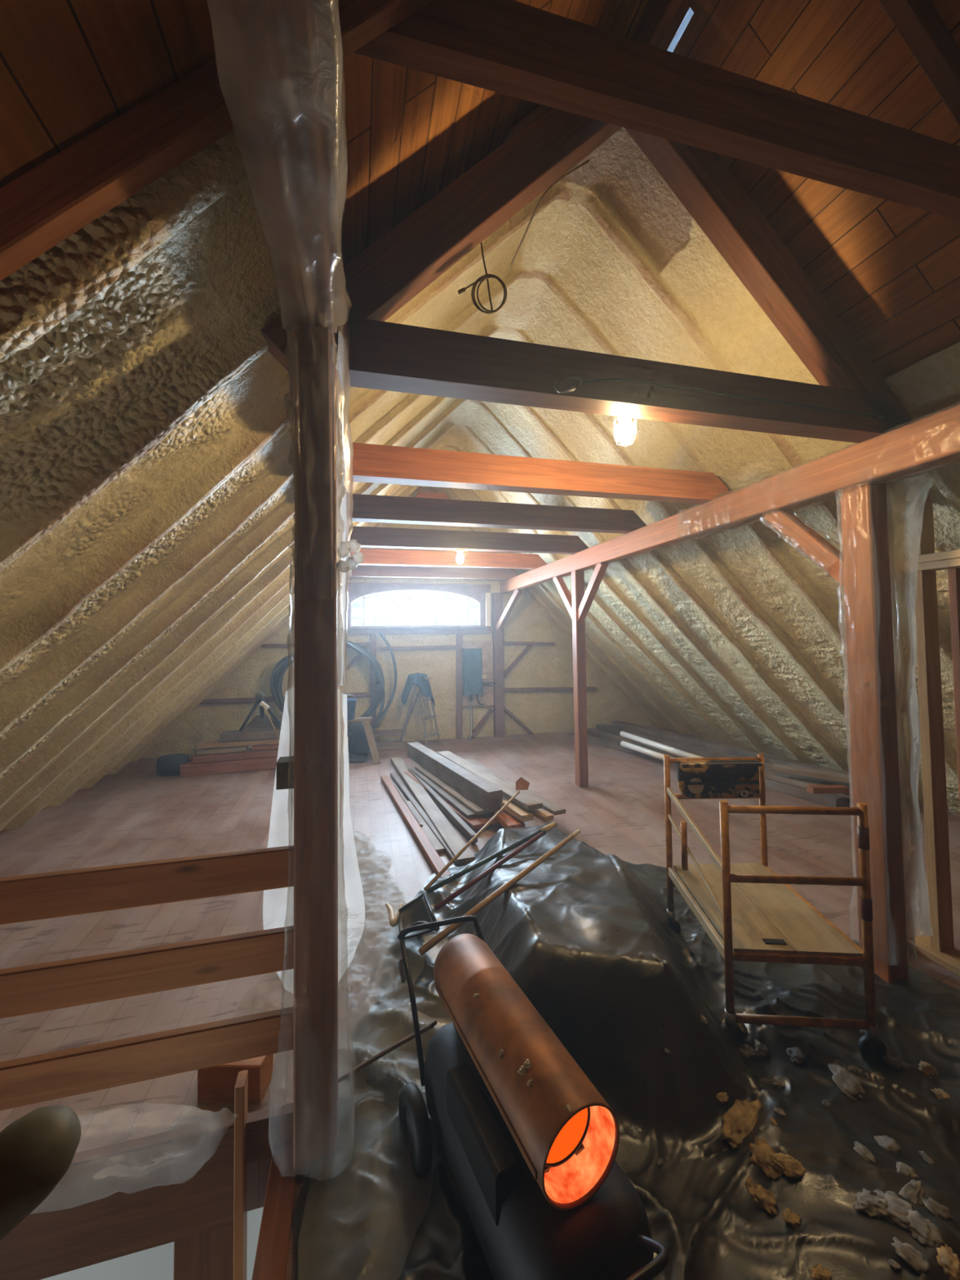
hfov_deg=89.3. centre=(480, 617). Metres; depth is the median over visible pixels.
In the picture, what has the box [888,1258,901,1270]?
scrap
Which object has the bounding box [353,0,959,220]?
ceiling beam
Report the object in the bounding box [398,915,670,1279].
heater
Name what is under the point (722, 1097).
scrap
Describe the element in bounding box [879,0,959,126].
rafter
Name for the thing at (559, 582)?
knee brace
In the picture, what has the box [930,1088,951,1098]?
scrap
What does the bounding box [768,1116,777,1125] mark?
scrap
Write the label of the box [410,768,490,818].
plank
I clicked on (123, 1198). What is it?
wooden beam
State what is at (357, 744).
shop vacuum
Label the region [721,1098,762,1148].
scrap
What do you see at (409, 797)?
plank
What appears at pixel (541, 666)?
wall
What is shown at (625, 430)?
work light
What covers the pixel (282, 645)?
girt
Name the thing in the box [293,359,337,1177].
post
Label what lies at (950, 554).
plate
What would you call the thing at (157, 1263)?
wall
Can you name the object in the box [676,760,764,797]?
toolbox
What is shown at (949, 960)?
plate
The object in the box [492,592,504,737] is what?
post
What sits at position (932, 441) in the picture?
purlin
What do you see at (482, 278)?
loop
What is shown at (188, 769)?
board
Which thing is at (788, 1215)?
scrap
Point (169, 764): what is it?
bundle
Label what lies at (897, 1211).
scrap
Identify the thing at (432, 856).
plank
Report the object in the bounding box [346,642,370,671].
brace
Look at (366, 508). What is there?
tie beam
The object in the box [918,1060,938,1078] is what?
scrap
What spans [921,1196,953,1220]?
scrap
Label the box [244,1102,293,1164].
trim
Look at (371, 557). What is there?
tie beam
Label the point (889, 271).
ceiling
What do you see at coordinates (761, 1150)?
scrap
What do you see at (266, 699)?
girt
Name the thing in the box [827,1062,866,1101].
scrap
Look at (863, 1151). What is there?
scrap
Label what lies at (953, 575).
stud
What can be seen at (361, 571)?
tie beam
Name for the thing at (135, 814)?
floor
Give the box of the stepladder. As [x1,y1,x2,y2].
[399,675,440,746]
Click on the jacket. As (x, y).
(417, 678)
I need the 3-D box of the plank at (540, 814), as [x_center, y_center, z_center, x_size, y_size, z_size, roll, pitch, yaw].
[0.431,1.579,3.987,0.080,0.040,0.426,1,-3,-33]
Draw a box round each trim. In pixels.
[233,1070,248,1279]
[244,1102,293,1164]
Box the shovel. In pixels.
[397,821,557,941]
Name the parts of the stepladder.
leg, leg, rail, rail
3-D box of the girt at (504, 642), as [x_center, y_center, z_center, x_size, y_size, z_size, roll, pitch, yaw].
[0.782,0.419,7.996,0.937,0.083,0.090,0,-2,-14]
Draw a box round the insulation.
[0,104,959,831]
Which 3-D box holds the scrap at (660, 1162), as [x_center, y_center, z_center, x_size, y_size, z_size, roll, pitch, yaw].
[0.537,1.628,1.455,0.032,0.011,0.021,1,-3,-29]
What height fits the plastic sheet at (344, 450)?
1.170 m
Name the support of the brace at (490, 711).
attached to the wall at (541, 666)
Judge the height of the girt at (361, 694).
0.064 m
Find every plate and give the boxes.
[906,936,959,977]
[917,557,959,570]
[918,549,959,563]
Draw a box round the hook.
[385,902,403,926]
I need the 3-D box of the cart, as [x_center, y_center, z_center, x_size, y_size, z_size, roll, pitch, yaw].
[1.214,1.182,2.190,0.591,0.954,0.768,-1,-2,3]
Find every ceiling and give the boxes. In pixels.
[0,0,636,273]
[573,0,959,379]
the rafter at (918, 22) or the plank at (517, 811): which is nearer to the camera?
the rafter at (918, 22)
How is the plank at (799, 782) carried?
on the plank at (825, 799)
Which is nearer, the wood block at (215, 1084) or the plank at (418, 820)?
the wood block at (215, 1084)
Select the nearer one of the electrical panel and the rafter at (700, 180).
the rafter at (700, 180)
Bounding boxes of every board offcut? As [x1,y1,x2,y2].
[373,728,406,737]
[375,741,403,750]
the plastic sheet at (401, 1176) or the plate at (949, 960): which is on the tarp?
the plastic sheet at (401, 1176)
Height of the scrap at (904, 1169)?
0.020 m
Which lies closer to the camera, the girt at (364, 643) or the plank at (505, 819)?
the plank at (505, 819)
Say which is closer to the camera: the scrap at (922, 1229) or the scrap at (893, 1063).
the scrap at (922, 1229)
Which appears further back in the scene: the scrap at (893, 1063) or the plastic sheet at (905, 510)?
the plastic sheet at (905, 510)
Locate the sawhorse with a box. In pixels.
[346,716,380,764]
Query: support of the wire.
hanging from the rafter at (385, 276)
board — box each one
[180,756,277,777]
[192,747,278,763]
[196,737,279,749]
[196,746,248,755]
[219,727,280,742]
[251,1142,296,1279]
[252,743,279,751]
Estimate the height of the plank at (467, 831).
0.060 m
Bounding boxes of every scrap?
[652,954,660,962]
[657,1157,663,1167]
[664,1047,670,1053]
[700,1013,709,1024]
[715,1092,728,1103]
[721,1018,746,1034]
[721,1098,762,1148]
[739,1044,756,1060]
[744,1008,757,1014]
[745,1176,753,1189]
[746,1182,777,1215]
[747,1135,782,1180]
[755,1039,768,1057]
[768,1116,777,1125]
[768,1152,806,1178]
[770,1075,785,1088]
[773,1106,786,1117]
[782,1207,801,1227]
[786,1046,806,1064]
[810,1262,831,1279]
[821,1099,830,1106]
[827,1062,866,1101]
[853,1141,875,1164]
[853,1187,888,1218]
[859,1029,864,1035]
[873,1135,901,1154]
[873,1189,915,1229]
[883,1055,904,1069]
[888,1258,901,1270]
[891,1236,928,1275]
[896,1161,919,1180]
[898,1178,925,1205]
[906,1208,945,1247]
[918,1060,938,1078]
[918,1150,934,1164]
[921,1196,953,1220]
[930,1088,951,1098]
[936,1243,959,1279]
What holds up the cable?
attached to the tie beam at (387, 356)
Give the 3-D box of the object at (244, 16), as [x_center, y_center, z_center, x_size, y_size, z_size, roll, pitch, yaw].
[-0.995,-0.832,3.406,0.118,0.180,8.220,0,-2,-14]
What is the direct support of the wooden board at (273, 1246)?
attached to the floor
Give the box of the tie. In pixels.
[415,491,449,499]
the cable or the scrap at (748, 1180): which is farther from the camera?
the cable
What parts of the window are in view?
sill, casing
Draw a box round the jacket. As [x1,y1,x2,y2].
[401,672,435,706]
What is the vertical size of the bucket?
0.324 m
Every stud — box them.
[369,632,376,742]
[456,632,462,738]
[911,480,934,555]
[915,570,954,951]
[947,568,959,806]
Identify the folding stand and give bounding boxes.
[239,689,281,739]
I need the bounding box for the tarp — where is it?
[294,823,959,1279]
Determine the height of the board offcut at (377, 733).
0.090 m
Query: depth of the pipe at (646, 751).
6.04 m
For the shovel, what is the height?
0.249 m
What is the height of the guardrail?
0.850 m
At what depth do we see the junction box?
1.75 m
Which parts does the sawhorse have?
leg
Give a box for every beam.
[0,1115,234,1279]
[337,316,906,443]
[350,526,588,554]
[351,493,646,533]
[351,548,546,568]
[351,564,517,579]
[352,442,730,504]
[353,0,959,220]
[407,742,502,812]
[631,0,682,47]
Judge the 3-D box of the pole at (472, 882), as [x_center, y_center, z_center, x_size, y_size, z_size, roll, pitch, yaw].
[0.092,1.421,2.784,0.877,0.165,0.028,1,-3,-43]
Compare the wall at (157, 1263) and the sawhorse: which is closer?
the wall at (157, 1263)
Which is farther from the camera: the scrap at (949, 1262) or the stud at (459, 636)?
the stud at (459, 636)
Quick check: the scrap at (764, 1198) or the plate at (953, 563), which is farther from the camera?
the plate at (953, 563)
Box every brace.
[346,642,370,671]
[467,708,493,738]
[495,589,522,631]
[503,644,532,678]
[504,706,534,734]
[552,576,572,619]
[577,563,608,622]
[763,509,844,586]
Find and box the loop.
[457,241,506,314]
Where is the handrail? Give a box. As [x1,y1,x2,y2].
[0,1104,81,1240]
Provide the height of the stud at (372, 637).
1.705 m
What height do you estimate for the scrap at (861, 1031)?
0.012 m
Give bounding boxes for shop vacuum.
[347,723,372,762]
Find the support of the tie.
attached to the insulation
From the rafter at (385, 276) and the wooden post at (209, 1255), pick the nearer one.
the wooden post at (209, 1255)
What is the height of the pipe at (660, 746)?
0.075 m
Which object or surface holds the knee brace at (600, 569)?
attached to the post at (581, 771)
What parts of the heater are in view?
handle frame, fuel tank, burner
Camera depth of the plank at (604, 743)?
6.83 m
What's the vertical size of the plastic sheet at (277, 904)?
1.160 m
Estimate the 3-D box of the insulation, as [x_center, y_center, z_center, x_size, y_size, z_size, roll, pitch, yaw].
[-0.025,-0.143,4.472,8.166,4.024,6.600,0,-2,-14]
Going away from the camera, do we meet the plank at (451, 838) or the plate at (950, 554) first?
the plate at (950, 554)
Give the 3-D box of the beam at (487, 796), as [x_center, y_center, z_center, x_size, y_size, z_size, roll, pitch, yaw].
[-0.354,1.591,5.078,0.135,0.170,2.175,0,-2,-26]
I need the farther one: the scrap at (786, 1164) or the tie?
the tie
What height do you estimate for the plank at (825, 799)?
0.090 m
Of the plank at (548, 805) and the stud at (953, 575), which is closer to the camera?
the stud at (953, 575)
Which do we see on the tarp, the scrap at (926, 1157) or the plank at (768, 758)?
the scrap at (926, 1157)
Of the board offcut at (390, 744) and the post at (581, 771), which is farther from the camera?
the board offcut at (390, 744)
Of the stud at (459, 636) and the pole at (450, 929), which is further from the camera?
the stud at (459, 636)
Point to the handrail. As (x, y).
(38, 1148)
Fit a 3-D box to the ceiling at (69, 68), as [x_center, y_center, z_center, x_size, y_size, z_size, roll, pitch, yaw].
[-1.759,-0.271,2.713,4.235,4.235,9.300,0,-2,-14]
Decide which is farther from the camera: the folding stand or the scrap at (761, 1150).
the folding stand
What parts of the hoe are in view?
blade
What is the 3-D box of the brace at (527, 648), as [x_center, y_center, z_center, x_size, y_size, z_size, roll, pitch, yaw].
[0.588,0.710,7.935,0.560,0.577,0.090,0,-2,-14]
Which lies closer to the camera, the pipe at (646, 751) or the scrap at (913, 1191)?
the scrap at (913, 1191)
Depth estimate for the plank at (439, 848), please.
3.87 m
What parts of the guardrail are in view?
rail, rail, rail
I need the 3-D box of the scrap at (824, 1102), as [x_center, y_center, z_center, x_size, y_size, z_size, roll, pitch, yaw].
[1.140,1.598,1.600,0.028,0.010,0.025,-2,-2,27]
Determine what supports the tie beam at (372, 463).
on the purlin at (932, 441)
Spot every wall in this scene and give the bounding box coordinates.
[40,1206,263,1279]
[140,490,654,759]
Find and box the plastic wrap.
[206,0,351,333]
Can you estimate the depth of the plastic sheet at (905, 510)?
2.37 m
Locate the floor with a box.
[0,725,959,1279]
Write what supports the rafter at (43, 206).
attached to the ceiling at (69, 68)
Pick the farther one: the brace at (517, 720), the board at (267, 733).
the brace at (517, 720)
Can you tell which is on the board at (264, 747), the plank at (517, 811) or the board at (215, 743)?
the board at (215, 743)
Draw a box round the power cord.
[337,1020,437,1083]
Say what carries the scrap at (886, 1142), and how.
on the tarp
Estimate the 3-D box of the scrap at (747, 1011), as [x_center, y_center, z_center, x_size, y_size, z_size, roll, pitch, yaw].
[1.097,1.593,1.953,0.040,0.012,0.067,0,-2,-11]
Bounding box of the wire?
[511,159,589,265]
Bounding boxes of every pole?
[418,829,580,955]
[434,830,546,911]
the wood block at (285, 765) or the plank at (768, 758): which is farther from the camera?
the plank at (768, 758)
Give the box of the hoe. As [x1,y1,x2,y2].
[423,777,529,891]
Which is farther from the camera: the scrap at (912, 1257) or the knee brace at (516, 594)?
the knee brace at (516, 594)
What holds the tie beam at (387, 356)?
on the post at (315, 1042)
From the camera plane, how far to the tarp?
1.64 m
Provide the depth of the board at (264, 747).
6.03 m
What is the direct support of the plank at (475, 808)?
on the plank at (468, 813)
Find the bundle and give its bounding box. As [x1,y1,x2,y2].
[156,753,188,776]
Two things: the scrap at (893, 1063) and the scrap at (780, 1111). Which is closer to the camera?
the scrap at (780, 1111)
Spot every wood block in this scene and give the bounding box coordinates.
[197,1053,273,1104]
[275,755,293,790]
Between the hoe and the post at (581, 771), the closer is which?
the hoe
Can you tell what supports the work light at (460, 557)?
attached to the tie beam at (367, 536)
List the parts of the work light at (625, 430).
bulb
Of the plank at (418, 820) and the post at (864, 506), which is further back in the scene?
the plank at (418, 820)
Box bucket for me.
[346,694,357,719]
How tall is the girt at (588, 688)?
0.096 m
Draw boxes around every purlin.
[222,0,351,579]
[499,404,959,593]
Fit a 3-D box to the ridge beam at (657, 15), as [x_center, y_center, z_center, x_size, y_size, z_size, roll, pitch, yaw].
[0.998,-2.282,0.453,0.040,0.170,3.200,0,-2,-14]
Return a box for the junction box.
[554,374,582,393]
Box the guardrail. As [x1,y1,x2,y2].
[0,844,293,1111]
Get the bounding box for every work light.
[455,548,464,564]
[613,416,636,446]
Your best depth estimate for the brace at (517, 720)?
7.86 m
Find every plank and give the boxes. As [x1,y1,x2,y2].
[381,775,450,878]
[390,772,457,863]
[391,756,475,864]
[394,784,422,826]
[404,770,499,829]
[407,800,444,853]
[408,768,477,843]
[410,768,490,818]
[414,765,490,814]
[436,750,542,810]
[464,758,565,815]
[494,809,524,828]
[500,799,533,822]
[528,808,553,822]
[567,733,676,766]
[586,728,848,807]
[596,724,853,803]
[611,720,852,774]
[764,770,853,799]
[770,763,852,783]
[806,784,849,794]
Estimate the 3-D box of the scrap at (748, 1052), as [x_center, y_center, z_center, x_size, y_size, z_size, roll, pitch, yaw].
[0.991,1.617,1.817,0.062,0.029,0.075,0,-2,-21]
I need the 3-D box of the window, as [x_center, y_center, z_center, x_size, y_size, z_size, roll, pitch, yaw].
[-0.964,-0.149,7.528,2.340,0.780,0.160,0,-2,-14]
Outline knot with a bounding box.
[336,539,364,572]
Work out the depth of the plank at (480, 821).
4.12 m
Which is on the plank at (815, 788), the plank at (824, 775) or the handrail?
the plank at (824, 775)
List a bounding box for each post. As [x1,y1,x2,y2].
[173,1224,233,1279]
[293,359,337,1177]
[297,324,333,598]
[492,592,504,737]
[571,569,588,787]
[840,481,908,983]
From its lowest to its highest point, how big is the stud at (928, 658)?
1.865 m
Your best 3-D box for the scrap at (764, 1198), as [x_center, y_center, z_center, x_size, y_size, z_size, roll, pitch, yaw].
[0.769,1.565,1.309,0.054,0.032,0.087,1,-3,-32]
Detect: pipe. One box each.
[619,731,702,757]
[620,741,675,764]
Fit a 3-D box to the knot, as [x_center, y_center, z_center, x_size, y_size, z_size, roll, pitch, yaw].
[-0.411,-0.196,1.541,0.086,0.106,0.051,0,-2,-14]
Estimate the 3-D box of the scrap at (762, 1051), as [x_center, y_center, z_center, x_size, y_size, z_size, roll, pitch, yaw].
[1.053,1.619,1.824,0.046,0.033,0.078,-1,-2,11]
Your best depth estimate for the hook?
2.58 m
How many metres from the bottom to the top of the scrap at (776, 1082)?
0.018 m
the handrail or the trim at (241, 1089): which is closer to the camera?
the handrail
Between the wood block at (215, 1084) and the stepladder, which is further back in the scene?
the stepladder
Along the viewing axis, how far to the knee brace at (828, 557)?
2.58 m
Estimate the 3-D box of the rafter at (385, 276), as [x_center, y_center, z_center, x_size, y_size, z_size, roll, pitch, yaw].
[0.011,-1.546,1.803,1.505,1.505,0.110,0,-2,-14]
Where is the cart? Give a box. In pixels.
[663,753,886,1060]
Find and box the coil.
[270,631,397,728]
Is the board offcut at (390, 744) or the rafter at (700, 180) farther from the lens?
the board offcut at (390, 744)
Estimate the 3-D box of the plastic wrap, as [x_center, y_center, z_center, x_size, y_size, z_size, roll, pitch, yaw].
[-0.254,-0.959,0.502,0.222,0.280,1.823,0,-2,-14]
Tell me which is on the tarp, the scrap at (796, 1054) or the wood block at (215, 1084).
the scrap at (796, 1054)
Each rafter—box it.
[0,0,433,280]
[260,106,622,377]
[623,127,912,431]
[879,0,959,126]
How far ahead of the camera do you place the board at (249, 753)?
5.90 m
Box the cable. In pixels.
[582,377,884,418]
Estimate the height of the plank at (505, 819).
0.060 m
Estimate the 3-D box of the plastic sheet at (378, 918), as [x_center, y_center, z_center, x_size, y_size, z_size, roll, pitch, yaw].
[-0.666,1.663,2.865,0.519,0.090,2.335,0,-2,-14]
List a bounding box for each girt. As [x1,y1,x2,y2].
[200,696,284,703]
[261,643,294,647]
[345,692,373,697]
[355,641,370,645]
[377,645,457,650]
[503,641,555,645]
[503,686,596,691]
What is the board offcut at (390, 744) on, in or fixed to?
on the floor
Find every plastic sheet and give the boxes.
[262,687,364,995]
[335,285,353,685]
[343,863,413,1073]
[384,1007,439,1239]
[837,470,933,938]
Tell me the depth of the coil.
6.96 m
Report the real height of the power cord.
0.284 m
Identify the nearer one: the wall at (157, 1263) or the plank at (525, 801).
the wall at (157, 1263)
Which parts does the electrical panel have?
cabinet door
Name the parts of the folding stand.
leg, leg, stay rod, leg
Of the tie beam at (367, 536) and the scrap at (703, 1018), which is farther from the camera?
the tie beam at (367, 536)
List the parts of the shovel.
blade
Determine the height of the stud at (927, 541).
0.575 m
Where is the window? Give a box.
[346,582,490,634]
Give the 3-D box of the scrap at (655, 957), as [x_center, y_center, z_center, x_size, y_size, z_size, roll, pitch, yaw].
[0.654,1.262,1.802,0.038,0.014,0.020,-3,-3,43]
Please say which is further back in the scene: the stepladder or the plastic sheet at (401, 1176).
the stepladder
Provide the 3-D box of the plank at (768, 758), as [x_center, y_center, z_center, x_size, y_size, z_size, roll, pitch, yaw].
[2.943,1.637,6.313,0.160,0.060,3.554,0,-2,-24]
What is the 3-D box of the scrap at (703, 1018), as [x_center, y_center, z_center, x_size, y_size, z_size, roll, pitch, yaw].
[0.789,1.418,1.721,0.031,0.014,0.040,-1,-2,1]
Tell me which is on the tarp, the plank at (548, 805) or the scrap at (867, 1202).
the scrap at (867, 1202)
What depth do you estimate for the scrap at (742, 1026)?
1.92 m
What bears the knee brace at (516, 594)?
attached to the post at (497, 597)
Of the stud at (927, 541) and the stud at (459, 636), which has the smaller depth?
the stud at (927, 541)
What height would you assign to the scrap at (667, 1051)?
0.008 m
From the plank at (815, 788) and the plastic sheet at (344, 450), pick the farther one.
the plank at (815, 788)
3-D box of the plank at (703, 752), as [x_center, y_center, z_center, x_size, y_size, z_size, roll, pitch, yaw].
[2.812,1.736,6.223,0.200,0.140,3.868,0,-2,-25]
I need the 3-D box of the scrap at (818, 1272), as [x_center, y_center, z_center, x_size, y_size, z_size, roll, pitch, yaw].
[0.799,1.540,1.141,0.059,0.018,0.034,0,-2,-25]
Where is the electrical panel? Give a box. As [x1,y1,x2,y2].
[462,640,496,739]
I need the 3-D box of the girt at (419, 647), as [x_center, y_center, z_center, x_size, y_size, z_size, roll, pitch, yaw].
[-0.964,0.462,7.549,1.237,0.055,0.090,0,-2,-14]
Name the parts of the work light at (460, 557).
bulb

